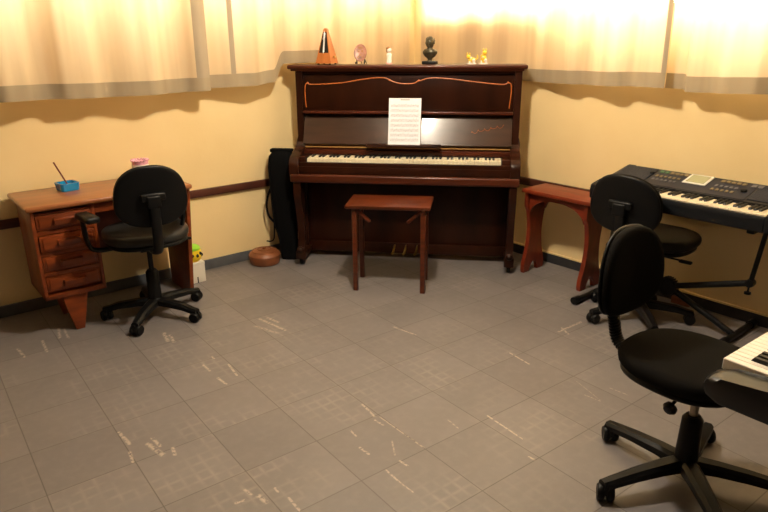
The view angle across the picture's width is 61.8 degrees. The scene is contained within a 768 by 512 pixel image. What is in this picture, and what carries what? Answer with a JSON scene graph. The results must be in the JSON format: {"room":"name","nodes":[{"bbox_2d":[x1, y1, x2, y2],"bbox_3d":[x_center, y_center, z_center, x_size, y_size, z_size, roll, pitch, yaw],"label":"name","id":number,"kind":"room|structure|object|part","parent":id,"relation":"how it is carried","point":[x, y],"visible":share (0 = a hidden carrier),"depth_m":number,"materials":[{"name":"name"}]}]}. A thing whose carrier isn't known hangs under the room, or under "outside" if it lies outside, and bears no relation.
{"room":"music room","nodes":[
{"label":"music room","id":0,"kind":"room"},
{"bbox_2d":[0,0,414,305],"bbox_3d":[-2.714,-0.840,2.911,8.000,2.750,0.152,-15,24,-36],"label":"wall","id":1,"kind":"structure","parent":0,"point":[216,137],"depth_m":4.02,"materials":[{"name":"yellow paint"}]},
{"bbox_2d":[0,179,269,229],"bbox_3d":[-2.731,-0.004,3.059,7.800,0.052,0.022,-15,24,-36],"label":"trim","id":2,"kind":"structure","parent":1,"relation":"attached to","point":[13,222],"depth_m":4.28,"materials":[{"name":"brown wood"}]},
{"bbox_2d":[0,243,279,317],"bbox_3d":[-2.732,0.468,3.225,7.800,0.070,0.011,-15,24,-36],"label":"baseboard","id":3,"kind":"structure","parent":1,"relation":"attached to","point":[112,286],"depth_m":4.04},
{"bbox_2d":[0,250,767,511],"bbox_3d":[-0.485,1.014,1.776,16.500,0.060,17.000,-14,23,-35],"label":"floor","id":4,"kind":"structure","parent":0,"point":[294,388],"depth_m":2.78,"materials":[{"name":"grey tile"}]},
{"bbox_2d":[7,179,193,328],"bbox_3d":[-1.567,-0.037,3.688,0.866,0.712,0.472,-15,24,-37],"label":"desk","id":5,"kind":"object","parent":4,"relation":"on","point":[61,266],"visible":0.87,"depth_m":3.40,"materials":[{"name":"brown wood"}]},
{"bbox_3d":[-1.743,-0.223,3.417,0.267,0.077,0.313,-15,24,-36],"label":"drawer","id":6,"kind":"part","parent":5,"relation":"part of","materials":[{"name":"brown wood"}]},
{"bbox_3d":[-1.635,-0.181,3.292,0.110,0.036,0.031,-15,24,-36],"label":"handle","id":7,"kind":"part","parent":5,"relation":"part of","materials":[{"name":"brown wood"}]},
{"bbox_3d":[-1.740,-0.119,3.449,0.267,0.084,0.321,-15,24,-36],"label":"drawer","id":8,"kind":"part","parent":5,"relation":"part of","materials":[{"name":"brown wood"}]},
{"bbox_2d":[54,180,78,191],"bbox_3d":[-1.753,-0.388,3.550,0.104,0.042,0.104,16,25,40],"label":"square dish","id":9,"kind":"object","parent":5,"relation":"on","point":[72,185],"visible":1,"depth_m":3.52,"materials":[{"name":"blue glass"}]},
{"bbox_2d":[53,162,67,183],"bbox_3d":[-1.776,-0.451,3.524,0.062,0.136,0.008,-6,20,-16],"label":"incense stick","id":10,"kind":"object","parent":9,"relation":"in","point":[53,162],"visible":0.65,"depth_m":3.52,"materials":[{"name":"red wood"}]},
{"bbox_3d":[-1.743,-0.015,3.490,0.267,0.084,0.309,-15,24,-36],"label":"drawer","id":11,"kind":"part","parent":5,"relation":"part of","materials":[{"name":"brown wood"}]},
{"bbox_3d":[-1.629,-0.076,3.321,0.110,0.036,0.031,-15,24,-36],"label":"handle","id":12,"kind":"part","parent":5,"relation":"part of","materials":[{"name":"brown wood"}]},
{"bbox_3d":[-1.636,0.027,3.366,0.110,0.036,0.031,-15,24,-37],"label":"handle","id":13,"kind":"part","parent":5,"relation":"part of","materials":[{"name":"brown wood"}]},
{"bbox_3d":[-1.743,0.091,3.527,0.267,0.084,0.305,-15,24,-36],"label":"drawer","id":14,"kind":"part","parent":5,"relation":"part of","materials":[{"name":"brown wood"}]},
{"bbox_3d":[-1.638,0.132,3.406,0.110,0.036,0.031,-15,24,-36],"label":"handle","id":15,"kind":"part","parent":5,"relation":"part of","materials":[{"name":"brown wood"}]},
{"bbox_3d":[-1.555,-0.238,3.852,0.507,0.386,0.018,-15,24,-36],"label":"modesty panel","id":16,"kind":"part","parent":5,"relation":"part of","materials":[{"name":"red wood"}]},
{"bbox_2d":[130,157,148,167],"bbox_3d":[-1.438,-0.515,3.793,0.107,0.121,0.105,-15,24,-37],"label":"patterned mug","id":17,"kind":"object","parent":5,"relation":"on","point":[136,162],"visible":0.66,"depth_m":3.75,"materials":[{"name":"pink ceramic"}]},
{"bbox_3d":[-1.254,-0.114,3.946,0.025,0.686,0.405,-15,24,-36],"label":"panel","id":18,"kind":"part","parent":5,"relation":"part of","materials":[{"name":"brown wood"}]},
{"bbox_2d":[74,165,202,335],"bbox_3d":[-1.322,-0.088,3.531,0.572,0.905,0.579,-3,19,-7],"label":"office chair","id":19,"kind":"object","parent":4,"relation":"on","point":[149,201],"visible":1,"depth_m":3.33,"materials":[{"name":"fabric"}]},
{"bbox_3d":[-1.499,-0.116,3.384,0.088,0.207,0.206,14,23,36],"label":"armrest","id":20,"kind":"part","parent":19,"relation":"part of","materials":[{"name":"black plastic"}]},
{"bbox_3d":[-1.450,0.271,3.626,0.264,0.058,0.063,-5,19,-13],"label":"leg","id":21,"kind":"part","parent":19,"relation":"part of","materials":[{"name":"black plastic"}]},
{"bbox_3d":[-1.186,-0.308,3.259,0.360,0.311,0.083,-11,22,-29],"label":"backrest","id":22,"kind":"part","parent":19,"relation":"part of","materials":[{"name":"black fabric"}]},
{"bbox_3d":[-1.313,0.307,3.518,0.063,0.058,0.264,1,19,4],"label":"leg","id":23,"kind":"part","parent":19,"relation":"part of","materials":[{"name":"black plastic"}]},
{"bbox_3d":[-1.382,0.217,3.784,0.063,0.058,0.265,-11,22,-29],"label":"leg","id":24,"kind":"part","parent":19,"relation":"part of","materials":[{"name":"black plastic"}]},
{"bbox_3d":[-1.316,-0.135,3.545,0.453,0.066,0.430,-11,22,-29],"label":"seat","id":25,"kind":"part","parent":19,"relation":"part of","materials":[{"name":"fabric"}]},
{"bbox_3d":[-1.305,0.047,3.589,0.028,0.212,0.028,-11,22,-29],"label":"gas stem","id":26,"kind":"part","parent":19,"relation":"part of","materials":[{"name":"black paint"}]},
{"bbox_3d":[-1.162,0.275,3.607,0.264,0.058,0.063,7,20,21],"label":"leg","id":27,"kind":"part","parent":19,"relation":"part of","materials":[{"name":"black plastic"}]},
{"bbox_3d":[-1.206,0.220,3.771,0.063,0.058,0.264,15,24,37],"label":"leg","id":28,"kind":"part","parent":19,"relation":"part of","materials":[{"name":"black plastic"}]},
{"bbox_3d":[-1.139,-0.181,3.566,0.069,0.207,0.108,-11,22,-29],"label":"armrest","id":29,"kind":"part","parent":19,"relation":"part of","materials":[{"name":"black plastic"}]},
{"bbox_2d":[193,259,205,283],"bbox_3d":[-1.242,0.095,4.184,0.112,0.136,0.124,-15,24,-37],"label":"cardboard box","id":30,"kind":"object","parent":4,"relation":"on","point":[199,274],"visible":0.35,"depth_m":4.15,"materials":[{"name":"beige cardboard"}]},
{"bbox_2d":[192,244,202,261],"bbox_3d":[-1.241,-0.020,4.143,0.124,0.108,0.130,-15,24,-37],"label":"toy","id":31,"kind":"object","parent":30,"relation":"on","point":[196,251],"visible":0.53,"depth_m":4.11,"materials":[{"name":"yellow plastic"}]},
{"bbox_3d":[-1.244,-0.058,4.133,0.112,0.030,0.112,-15,24,-36],"label":"lid","id":32,"kind":"part","parent":31,"relation":"part of","materials":[{"name":"green plastic"}]},
{"bbox_3d":[-1.243,0.039,4.166,0.112,0.018,0.122,-15,24,-36],"label":"lid","id":33,"kind":"part","parent":30,"relation":"part of","materials":[{"name":"beige cardboard"}]},
{"bbox_2d":[248,246,280,266],"bbox_3d":[-0.838,-0.007,4.505,0.223,0.117,0.223,-4,19,-11],"label":"box","id":34,"kind":"object","parent":4,"relation":"on","point":[263,256],"visible":1,"depth_m":4.43,"materials":[{"name":"brown"}]},
{"bbox_3d":[-0.838,-0.030,4.497,0.220,0.048,0.220,-4,19,-11],"label":"lid","id":35,"kind":"part","parent":34,"relation":"part of","materials":[{"name":"brown wood"}]},
{"bbox_2d":[266,148,297,259],"bbox_3d":[-0.729,-0.362,4.505,0.228,0.786,0.114,2,19,8],"label":"bag","id":36,"kind":"object","parent":4,"relation":"on","point":[284,219],"visible":0.96,"depth_m":4.45,"materials":[{"name":"black fabric"}]},
{"bbox_3d":[-0.798,-0.356,4.485,0.060,0.258,0.010,0,19,1],"label":"handle","id":37,"kind":"part","parent":36,"relation":"part of","materials":[{"name":"black fabric"}]},
{"bbox_2d":[344,194,433,293],"bbox_3d":[0.040,-0.077,4.015,0.514,0.553,0.292,2,19,8],"label":"stool","id":38,"kind":"object","parent":4,"relation":"on","point":[357,203],"visible":1,"depth_m":3.91,"materials":[{"name":"brown wood"}]},
{"bbox_3d":[-0.177,-0.038,3.939,0.030,0.530,0.030,2,19,8],"label":"leg","id":39,"kind":"part","parent":38,"relation":"part of","materials":[{"name":"brown wood"}]},
{"bbox_3d":[-0.144,-0.113,4.160,0.030,0.530,0.030,2,19,8],"label":"leg","id":40,"kind":"part","parent":38,"relation":"part of","materials":[{"name":"brown wood"}]},
{"bbox_3d":[0.038,-0.328,3.929,0.514,0.023,0.292,2,19,8],"label":"seat","id":41,"kind":"part","parent":38,"relation":"part of","materials":[{"name":"brown wood"}]},
{"bbox_3d":[0.235,-0.022,3.883,0.030,0.530,0.030,2,19,8],"label":"leg","id":42,"kind":"part","parent":38,"relation":"part of","materials":[{"name":"brown wood"}]},
{"bbox_3d":[0.268,-0.097,4.104,0.030,0.530,0.030,2,19,8],"label":"leg","id":43,"kind":"part","parent":38,"relation":"part of","materials":[{"name":"brown wood"}]},
{"bbox_2d":[287,64,527,272],"bbox_3d":[0.135,-0.595,4.327,1.560,1.330,0.412,2,19,8],"label":"upright piano","id":44,"kind":"object","parent":4,"relation":"on","point":[467,158],"visible":1,"depth_m":4.26,"materials":[{"name":"brown wood"}]},
{"bbox_3d":[-0.580,-0.659,4.332,0.062,0.278,0.247,2,19,8],"label":"key arm","id":45,"kind":"part","parent":44,"relation":"part of","materials":[{"name":"brown wood"}]},
{"bbox_3d":[-0.566,-0.287,4.443,0.048,0.499,0.213,2,19,8],"label":"leg","id":46,"kind":"part","parent":44,"relation":"part of","materials":[{"name":"brown wood"}]},
{"bbox_3d":[-0.553,-0.661,4.528,0.045,1.273,0.180,2,19,8],"label":"panel","id":47,"kind":"part","parent":44,"relation":"part of","materials":[{"name":"brown wood"}]},
{"bbox_2d":[316,28,337,64],"bbox_3d":[-0.379,-1.390,4.257,0.119,0.228,0.112,7,20,21],"label":"metronome","id":48,"kind":"object","parent":44,"relation":"on","point":[326,54],"visible":0.96,"depth_m":4.23,"materials":[{"name":"orange wood"}]},
{"bbox_2d":[386,47,392,63],"bbox_3d":[0.034,-1.320,4.220,0.044,0.112,0.044,2,19,8],"label":"figurine","id":49,"kind":"object","parent":44,"relation":"on","point":[388,49],"visible":1,"depth_m":4.21,"materials":[{"name":"beige ceramic"}]},
{"bbox_2d":[388,98,420,144],"bbox_3d":[0.134,-0.879,4.193,0.212,0.292,0.071,2,19,8],"label":"sheet music","id":50,"kind":"object","parent":44,"relation":"on","point":[404,123],"visible":1,"depth_m":4.19,"materials":[{"name":"white paper"}]},
{"bbox_3d":[0.143,-0.708,4.288,1.388,0.071,0.035,2,19,8],"label":"name rail","id":51,"kind":"part","parent":44,"relation":"part of","materials":[{"name":"red wood"}]},
{"bbox_3d":[0.145,-1.240,4.217,1.560,0.038,0.203,2,19,8],"label":"lid","id":52,"kind":"part","parent":44,"relation":"part of","materials":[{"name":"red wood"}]},
{"bbox_3d":[0.147,-0.952,4.253,1.393,0.018,0.067,2,19,8],"label":"shelf rail","id":53,"kind":"part","parent":44,"relation":"part of","materials":[{"name":"red wood"}]},
{"bbox_3d":[0.153,-0.282,4.486,1.393,0.545,0.035,2,19,8],"label":"panel","id":54,"kind":"part","parent":44,"relation":"part of","materials":[{"name":"brown wood"}]},
{"bbox_3d":[0.148,-1.086,4.223,1.393,0.267,0.037,2,19,8],"label":"panel","id":55,"kind":"part","parent":44,"relation":"part of","materials":[{"name":"brown wood"}]},
{"bbox_3d":[0.162,-0.644,4.452,1.393,1.241,0.113,2,19,8],"label":"frame","id":56,"kind":"part","parent":44,"relation":"part of","materials":[{"name":"brown wood"}]},
{"bbox_2d":[422,36,437,63],"bbox_3d":[0.298,-1.337,4.170,0.100,0.174,0.073,6,20,19],"label":"bust","id":57,"kind":"object","parent":44,"relation":"on","point":[429,53],"visible":1,"depth_m":4.16,"materials":[{"name":"black"}]},
{"bbox_2d":[466,53,477,63],"bbox_3d":[0.572,-1.281,4.153,0.077,0.074,0.046,2,19,8],"label":"figurine","id":58,"kind":"object","parent":44,"relation":"on","point":[470,59],"visible":0.98,"depth_m":4.14,"materials":[{"name":"beige ceramic"}]},
{"bbox_2d":[478,48,488,63],"bbox_3d":[0.644,-1.290,4.139,0.069,0.100,0.048,2,19,8],"label":"figurine","id":59,"kind":"object","parent":44,"relation":"on","point":[483,57],"visible":0.97,"depth_m":4.13,"materials":[{"name":"beige ceramic"}]},
{"bbox_3d":[0.838,-0.232,4.252,0.048,0.499,0.213,2,19,8],"label":"leg","id":60,"kind":"part","parent":44,"relation":"part of","materials":[{"name":"brown wood"}]},
{"bbox_3d":[0.871,-0.605,4.334,0.045,1.273,0.180,2,19,8],"label":"panel","id":61,"kind":"part","parent":44,"relation":"part of","materials":[{"name":"brown wood"}]},
{"bbox_3d":[0.844,-0.604,4.138,0.062,0.278,0.247,2,19,8],"label":"key arm","id":62,"kind":"part","parent":44,"relation":"part of","materials":[{"name":"brown wood"}]},
{"bbox_3d":[-0.154,-1.292,4.258,0.069,0.033,0.074,2,19,8],"label":"plate stand","id":63,"kind":"object","parent":44,"relation":"on","visible":0},
{"bbox_2d":[354,44,366,61],"bbox_3d":[-0.156,-1.339,4.227,0.086,0.110,0.031,2,19,8],"label":"decorative plate","id":64,"kind":"object","parent":63,"relation":"on","point":[360,52],"visible":1,"depth_m":4.23,"materials":[{"name":"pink ceramic"}]},
{"bbox_2d":[520,183,601,290],"bbox_3d":[1.161,-0.121,4.086,0.244,0.574,0.562,-15,24,-37],"label":"bench","id":65,"kind":"object","parent":4,"relation":"on","point":[537,197],"visible":0.91,"depth_m":4.03,"materials":[{"name":"red wood"}]},
{"bbox_3d":[1.000,-0.170,4.273,0.209,0.548,0.028,-15,24,-37],"label":"plank leg","id":66,"kind":"part","parent":65,"relation":"part of","materials":[{"name":"red wood"}]},
{"bbox_3d":[1.159,-0.381,3.998,0.244,0.026,0.562,-15,24,-37],"label":"seat","id":67,"kind":"part","parent":65,"relation":"part of","materials":[{"name":"red wood"}]},
{"bbox_3d":[1.280,-0.064,3.955,0.209,0.548,0.028,-15,24,-37],"label":"plank leg","id":68,"kind":"part","parent":65,"relation":"part of","materials":[{"name":"red wood"}]},
{"bbox_2d":[586,174,701,329],"bbox_3d":[1.415,-0.060,3.489,0.620,0.841,0.588,-18,25,-41],"label":"office chair","id":69,"kind":"object","parent":4,"relation":"on","point":[617,201],"visible":0.55,"depth_m":3.31,"materials":[{"name":"black plastic"}]},
{"bbox_3d":[1.265,0.279,3.543,0.268,0.058,0.063,-5,19,-14],"label":"leg","id":70,"kind":"part","parent":69,"relation":"part of","materials":[{"name":"black plastic"}]},
{"bbox_3d":[1.228,-0.269,3.270,0.078,0.298,0.372,-18,25,-41],"label":"backrest","id":71,"kind":"part","parent":69,"relation":"part of","materials":[{"name":"black fabric"}]},
{"bbox_3d":[1.406,0.315,3.435,0.063,0.058,0.268,1,19,3],"label":"leg","id":72,"kind":"part","parent":69,"relation":"part of","materials":[{"name":"black plastic"}]},
{"bbox_3d":[1.490,-0.109,3.534,0.430,0.066,0.451,-18,25,-41],"label":"seat","id":73,"kind":"part","parent":69,"relation":"part of","materials":[{"name":"black plastic"}]},
{"bbox_3d":[1.558,0.281,3.529,0.268,0.058,0.063,7,20,20],"label":"leg","id":74,"kind":"part","parent":69,"relation":"part of","materials":[{"name":"black plastic"}]},
{"bbox_3d":[1.536,0.015,3.406,0.030,0.020,0.195,-18,25,-41],"label":"lever","id":75,"kind":"part","parent":69,"relation":"part of","materials":[{"name":"black plastic"}]},
{"bbox_2d":[570,230,767,342],"bbox_3d":[1.577,0.031,3.504,0.478,0.655,0.915,-15,24,-37],"label":"keyboard stand","id":76,"kind":"object","parent":4,"relation":"on","point":[669,286],"visible":0.53,"depth_m":3.38,"materials":[{"name":"black paint"}]},
{"bbox_2d":[590,164,767,233],"bbox_3d":[1.582,-0.315,3.285,0.390,0.141,0.960,-15,24,-37],"label":"electronic keyboard","id":77,"kind":"object","parent":76,"relation":"on","point":[744,205],"visible":0.81,"depth_m":3.17,"materials":[{"name":"black plastic"}]},
{"bbox_2d":[616,165,657,179],"bbox_3d":[1.406,-0.463,3.588,0.169,0.045,0.180,-15,24,-37],"label":"speaker grille","id":78,"kind":"object","parent":77,"relation":"attached to","point":[646,173],"depth_m":3.59,"materials":[{"name":"black plastic"}]},
{"bbox_3d":[1.649,-0.399,3.364,0.114,0.034,0.120,-15,24,-37],"label":"screen frame","id":79,"kind":"part","parent":77,"relation":"part of","materials":[{"name":"grey plastic"}]},
{"bbox_3d":[1.633,-0.372,3.324,0.185,0.047,0.520,-15,24,-37],"label":"control panel","id":80,"kind":"part","parent":77,"relation":"part of","materials":[{"name":"black plastic"}]},
{"bbox_2d":[747,186,767,202],"bbox_3d":[1.873,-0.285,3.057,0.169,0.045,0.200,-15,24,-37],"label":"speaker grille","id":81,"kind":"object","parent":77,"relation":"attached to","point":[759,194],"depth_m":3.10,"materials":[{"name":"black plastic"}]},
{"bbox_3d":[1.692,0.288,3.436,0.033,0.190,0.388,-15,24,-37],"label":"leg","id":82,"kind":"part","parent":76,"relation":"part of","materials":[{"name":"black paint"}]},
{"bbox_3d":[1.702,0.151,3.376,0.033,0.169,0.418,-15,24,-37],"label":"arm","id":83,"kind":"part","parent":76,"relation":"part of","materials":[{"name":"black paint"}]},
{"bbox_3d":[1.829,0.152,3.209,0.052,0.079,0.044,-15,24,-37],"label":"knob","id":84,"kind":"part","parent":76,"relation":"part of","materials":[{"name":"black plastic"}]},
{"bbox_2d":[671,295,689,306],"bbox_3d":[1.746,0.264,3.767,0.030,0.042,0.110,-17,25,-40],"label":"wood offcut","id":85,"kind":"object","parent":4,"relation":"on","point":[674,299],"visible":0.6,"depth_m":3.77,"materials":[{"name":"brown wood"}]},
{"bbox_2d":[596,224,767,511],"bbox_3d":[1.030,0.376,2.159,0.664,0.880,0.654,-13,23,-33],"label":"office chair","id":86,"kind":"object","parent":4,"relation":"on","point":[673,364],"visible":0.95,"depth_m":2.18,"materials":[{"name":"black fabric"}]},
{"bbox_3d":[0.861,0.053,2.241,0.332,0.316,0.066,-13,23,-33],"label":"backrest","id":87,"kind":"part","parent":86,"relation":"part of","materials":[{"name":"black fabric"}]},
{"bbox_3d":[0.954,0.679,2.376,0.064,0.058,0.308,-13,23,-33],"label":"leg","id":88,"kind":"part","parent":86,"relation":"part of","materials":[{"name":"black plastic"}]},
{"bbox_3d":[0.885,0.740,2.199,0.306,0.058,0.063,-5,19,-14],"label":"leg","id":89,"kind":"part","parent":86,"relation":"part of","materials":[{"name":"black plastic"}]},
{"bbox_3d":[0.978,0.479,2.143,0.102,0.094,0.048,-13,23,-33],"label":"tension knob","id":90,"kind":"part","parent":86,"relation":"part of","materials":[{"name":"black plastic"}]},
{"bbox_3d":[1.023,0.355,2.156,0.415,0.066,0.430,-13,23,-33],"label":"seat","id":91,"kind":"part","parent":86,"relation":"part of","materials":[{"name":"black fabric"}]},
{"bbox_3d":[1.051,0.528,2.175,0.028,0.180,0.028,-13,23,-33],"label":"gas stem","id":92,"kind":"part","parent":86,"relation":"part of","materials":[{"name":"silver metal"}]},
{"bbox_3d":[1.044,0.780,2.078,0.063,0.058,0.306,1,19,3],"label":"leg","id":93,"kind":"part","parent":86,"relation":"part of","materials":[{"name":"black plastic"}]},
{"bbox_3d":[1.161,0.680,2.369,0.063,0.058,0.306,14,24,37],"label":"leg","id":94,"kind":"part","parent":86,"relation":"part of","materials":[{"name":"black plastic"}]},
{"bbox_3d":[1.214,0.743,2.183,0.306,0.058,0.063,7,20,20],"label":"leg","id":95,"kind":"part","parent":86,"relation":"part of","materials":[{"name":"black plastic"}]},
{"bbox_3d":[1.317,0.595,1.925,0.676,0.612,0.250,-14,23,-35],"label":"keyboard stand","id":96,"kind":"object","parent":4,"relation":"on","visible":0},
{"bbox_2d":[704,332,767,424],"bbox_3d":[1.315,0.257,1.808,1.022,0.103,0.328,-14,23,-35],"label":"digital piano","id":97,"kind":"object","parent":96,"relation":"on","point":[741,386],"visible":1,"depth_m":1.60,"materials":[{"name":"black"}]},
{"bbox_2d":[414,0,767,313],"bbox_3d":[2.840,-0.653,2.239,0.152,2.750,8.340,-15,24,-37],"label":"wall","id":98,"kind":"structure","parent":0,"point":[576,135],"depth_m":3.75,"materials":[{"name":"yellow paint"}]},
{"bbox_2d":[513,241,767,328],"bbox_3d":[2.851,0.653,2.549,0.012,0.076,8.140,-15,24,-37],"label":"baseboard","id":99,"kind":"structure","parent":98,"relation":"attached to","point":[713,305],"depth_m":3.68,"materials":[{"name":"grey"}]},
{"bbox_2d":[520,176,763,232],"bbox_3d":[2.844,0.181,2.384,0.022,0.053,8.140,-15,24,-37],"label":"trim","id":100,"kind":"structure","parent":98,"relation":"attached to","point":[523,180],"depth_m":4.33,"materials":[{"name":"brown wood"}]},
{"bbox_3d":[1.913,-2.023,2.696,0.140,0.020,4.860,-15,24,-37],"label":"curtain rod","id":101,"kind":"object","parent":98,"relation":"attached to","visible":0},
{"bbox_2d":[421,0,674,87],"bbox_3d":[0.903,-1.775,4.042,0.108,1.303,2.087,-12,22,-31],"label":"curtain","id":102,"kind":"object","parent":101,"relation":"hanging from","point":[587,42],"visible":0.87,"depth_m":3.92,"materials":[{"name":"white fabric"}]},
{"bbox_2d":[665,0,767,93],"bbox_3d":[2.429,-1.146,2.166,0.136,1.304,3.001,-15,24,-36],"label":"curtain","id":103,"kind":"object","parent":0,"point":[721,46],"visible":1,"depth_m":3.18,"materials":[{"name":"white fabric"}]},
{"bbox_3d":[-1.786,-2.121,3.066,4.960,0.020,0.159,-15,24,-37],"label":"curtain rod","id":104,"kind":"object","parent":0,"visible":0},
{"bbox_2d":[0,0,210,102],"bbox_3d":[-2.344,-1.284,2.708,3.320,1.325,0.130,-15,24,-37],"label":"curtain","id":105,"kind":"object","parent":104,"relation":"hanging from","point":[50,49],"visible":1,"depth_m":3.47,"materials":[{"name":"white fabric"}]},
{"bbox_2d":[203,0,409,87],"bbox_3d":[-0.460,-1.819,4.216,1.740,1.313,0.106,-16,24,-38],"label":"curtain","id":106,"kind":"object","parent":104,"relation":"hanging from","point":[249,42],"visible":0.85,"depth_m":4.20,"materials":[{"name":"white fabric"}]}
]}

